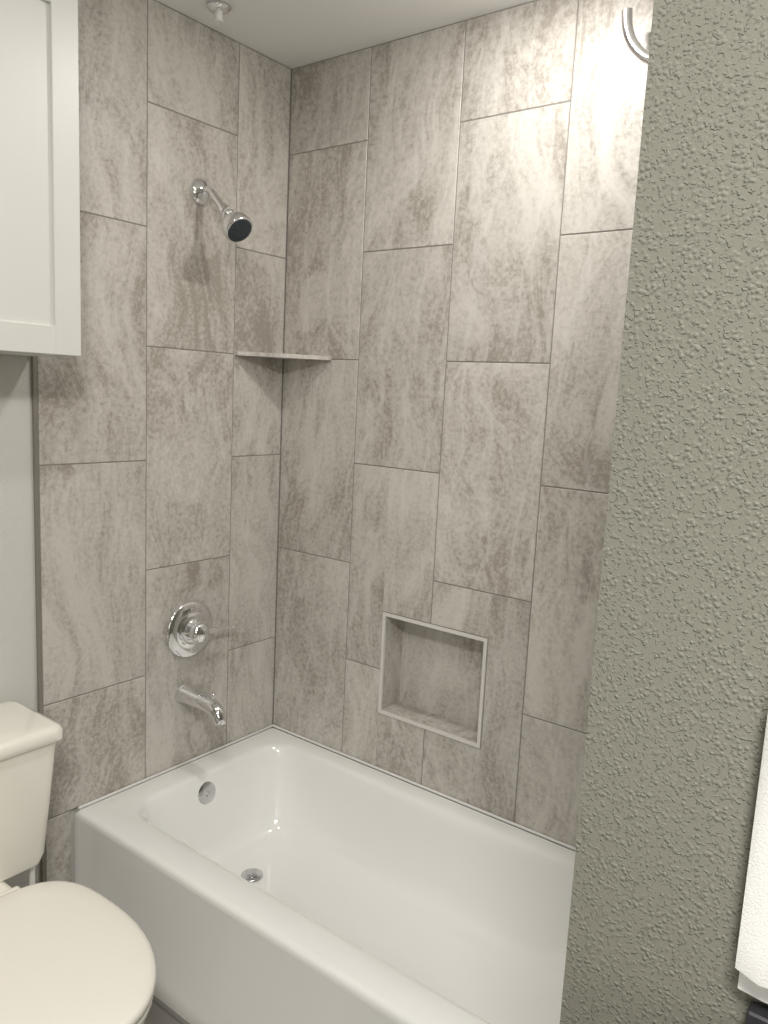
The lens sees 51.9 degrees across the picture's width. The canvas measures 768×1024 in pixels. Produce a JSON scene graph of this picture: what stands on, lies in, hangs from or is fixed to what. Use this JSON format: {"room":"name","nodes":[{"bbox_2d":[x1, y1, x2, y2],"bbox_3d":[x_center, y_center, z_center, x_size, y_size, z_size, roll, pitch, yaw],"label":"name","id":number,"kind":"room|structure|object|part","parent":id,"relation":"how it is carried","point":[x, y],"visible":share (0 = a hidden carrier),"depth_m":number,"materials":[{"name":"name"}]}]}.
{"room":"bathroom","nodes":[
{"label":"bathroom","id":0,"kind":"room"},
{"bbox_2d":[0,354,272,887],"bbox_3d":[-1.287,-0.006,1.439,0.120,2.448,3.210,9,11,36],"label":"wall","id":1,"kind":"structure","parent":0,"point":[18,667],"depth_m":1.90,"materials":[{"name":"grey paint"}]},
{"bbox_2d":[31,356,45,881],"bbox_3d":[-0.843,-0.056,1.913,0.010,2.448,0.011,9,11,36],"label":"trim","id":2,"kind":"structure","parent":1,"relation":"attached to","point":[35,432],"depth_m":1.93,"materials":[{"name":"grey"}]},
{"bbox_2d":[0,0,80,356],"bbox_3d":[-0.901,-0.701,1.498,0.242,0.760,0.600,9,11,36],"label":"upper cabinet","id":3,"kind":"object","parent":1,"relation":"attached to","point":[40,299],"visible":1,"depth_m":1.62,"materials":[{"name":"white paint"}]},
{"bbox_2d":[37,0,290,881],"bbox_3d":[-0.591,-0.095,2.242,0.008,2.442,0.820,9,11,36],"label":"tile","id":4,"kind":"structure","parent":1,"relation":"attached to","point":[179,497],"depth_m":2.16,"materials":[{"name":"tile"}]},
{"bbox_2d":[176,682,225,724],"bbox_3d":[-0.528,0.558,2.309,0.179,0.083,0.062,9,11,36],"label":"spout","id":5,"kind":"object","parent":4,"relation":"attached to","point":[189,694],"visible":1,"depth_m":2.29,"materials":[{"name":"silver metal"}]},
{"bbox_2d":[166,601,235,657],"bbox_3d":[-0.540,0.351,2.341,0.070,0.172,0.208,9,11,36],"label":"valve","id":6,"kind":"object","parent":4,"relation":"attached to","point":[190,629],"visible":1,"depth_m":2.31,"materials":[{"name":"silver metal"}]},
{"bbox_2d":[190,177,252,242],"bbox_3d":[-0.435,-0.816,2.120,0.197,0.183,0.083,9,11,36],"label":"shower head","id":7,"kind":"object","parent":4,"relation":"attached to","point":[237,226],"visible":1,"depth_m":2.10},
{"bbox_2d":[39,0,290,819],"bbox_3d":[-0.596,-0.094,2.238,0.006,2.448,0.810,9,11,36],"label":"grout","id":8,"kind":"structure","parent":1,"relation":"attached to","point":[289,155],"depth_m":2.27,"materials":[{"name":"grey"}]},
{"bbox_2d":[144,995,189,1023],"bbox_3d":[-0.185,1.422,0.758,3.048,0.060,3.210,9,11,36],"label":"floor","id":9,"kind":"structure","parent":0,"point":[160,1012],"depth_m":1.88,"materials":[{"name":"tile"}]},
{"bbox_2d":[0,701,155,1023],"bbox_3d":[-0.760,0.877,1.548,0.814,0.723,0.490,9,11,36],"label":"toilet","id":10,"kind":"object","parent":9,"relation":"on","point":[72,953],"visible":1,"depth_m":1.51,"materials":[{"name":"white ceramic"}]},
{"bbox_3d":[-0.963,0.664,1.679,0.212,0.288,0.468,9,11,36],"label":"tank","id":11,"kind":"part","parent":10,"relation":"part of","materials":[{"name":"white ceramic"}]},
{"bbox_3d":[-0.954,0.504,1.654,0.233,0.037,0.490,9,11,36],"label":"lid","id":12,"kind":"part","parent":10,"relation":"part of","materials":[{"name":"white ceramic"}]},
{"bbox_3d":[-0.635,0.835,1.447,0.507,0.046,0.368,9,11,36],"label":"seat","id":13,"kind":"part","parent":10,"relation":"part of","materials":[{"name":"white plastic"}]},
{"bbox_2d":[74,728,575,1023],"bbox_3d":[-0.013,1.036,1.978,1.525,0.352,0.753,9,11,36],"label":"bathtub","id":14,"kind":"object","parent":9,"relation":"on","point":[272,876],"visible":0.92,"depth_m":2.05,"materials":[{"name":"white ceramic"}]},
{"bbox_2d":[78,725,575,850],"bbox_3d":[0.002,0.860,1.956,1.521,0.008,0.732,9,11,36],"label":"trim","id":15,"kind":"structure","parent":14,"relation":"on","point":[362,762],"depth_m":2.31,"materials":[{"name":"white"}]},
{"bbox_2d":[745,1001,767,1023],"bbox_3d":[0.466,1.006,0.307,0.845,0.960,0.615,9,11,36],"label":"bathroom vanity","id":16,"kind":"object","parent":9,"relation":"on","point":[757,1012],"visible":1,"depth_m":0.71,"materials":[{"name":"black paint"}]},
{"bbox_2d":[156,0,534,68],"bbox_3d":[-0.064,-1.065,0.380,3.048,0.080,3.210,9,11,36],"label":"ceiling","id":17,"kind":"structure","parent":0,"point":[292,34],"depth_m":2.06,"materials":[{"name":"white paint"}]},
{"bbox_2d":[206,0,230,24],"bbox_3d":[-0.422,-1.269,2.012,0.062,0.040,0.062,9,11,36],"label":"sprinkler","id":18,"kind":"object","parent":17,"relation":"attached to","point":[218,9],"visible":1,"depth_m":2.00,"materials":[{"name":"silver metal"}]},
{"bbox_2d":[273,727,574,850],"bbox_3d":[0.353,-0.031,2.134,1.652,2.448,0.120,9,11,36],"label":"wall","id":19,"kind":"structure","parent":0,"point":[427,790],"depth_m":2.33,"materials":[{"name":"grey tile"}]},
{"bbox_2d":[235,351,331,359],"bbox_3d":[-0.301,-0.469,2.368,0.204,0.012,0.204,9,11,36],"label":"corner shelf","id":20,"kind":"object","parent":19,"relation":"attached to","point":[282,356],"visible":0.98,"depth_m":2.37,"materials":[{"name":"tile"}]},
{"bbox_2d":[382,617,483,742],"bbox_3d":[0.164,0.474,2.316,0.356,0.314,0.103,9,11,36],"label":"tile niche","id":21,"kind":"object","parent":19,"relation":"in","point":[432,677],"visible":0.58,"depth_m":2.38,"materials":[{"name":"tile"}]},
{"bbox_2d":[378,612,487,748],"bbox_3d":[0.133,0.478,2.276,0.358,0.316,0.006,9,11,36],"label":"trim","id":22,"kind":"structure","parent":19,"relation":"attached to","point":[432,729],"depth_m":2.26,"materials":[{"name":"white"}]},
{"bbox_2d":[275,0,632,847],"bbox_3d":[0.276,-0.207,2.094,1.532,2.095,0.006,9,11,36],"label":"grout","id":23,"kind":"structure","parent":19,"relation":"attached to","point":[357,386],"depth_m":2.14,"materials":[{"name":"grey"}]},
{"bbox_2d":[274,0,653,846],"bbox_3d":[0.278,-0.207,2.090,1.521,2.090,0.008,9,11,36],"label":"tile","id":24,"kind":"structure","parent":19,"relation":"attached to","point":[506,172],"depth_m":2.12,"materials":[{"name":"tile"}]},
{"bbox_2d":[621,8,648,65],"bbox_3d":[0.598,-1.001,1.691,0.174,0.154,0.090,9,11,36],"label":"hook","id":25,"kind":"object","parent":24,"relation":"attached to","point":[638,51],"visible":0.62,"depth_m":1.69,"materials":[{"name":"silver metal"}]},
{"bbox_2d":[560,0,767,1023],"bbox_3d":[1.134,0.200,0.865,1.396,2.448,1.220,9,11,36],"label":"wall","id":26,"kind":"structure","parent":0,"point":[677,719],"depth_m":0.73,"materials":[{"name":"grey paint"}]},
{"bbox_2d":[735,715,767,1003],"bbox_3d":[0.455,0.154,0.585,0.303,0.614,0.037,9,11,36],"label":"towel","id":27,"kind":"object","parent":26,"relation":"attached to","point":[751,964],"visible":0.98,"depth_m":0.69,"materials":[{"name":"white fabric"}]}
]}

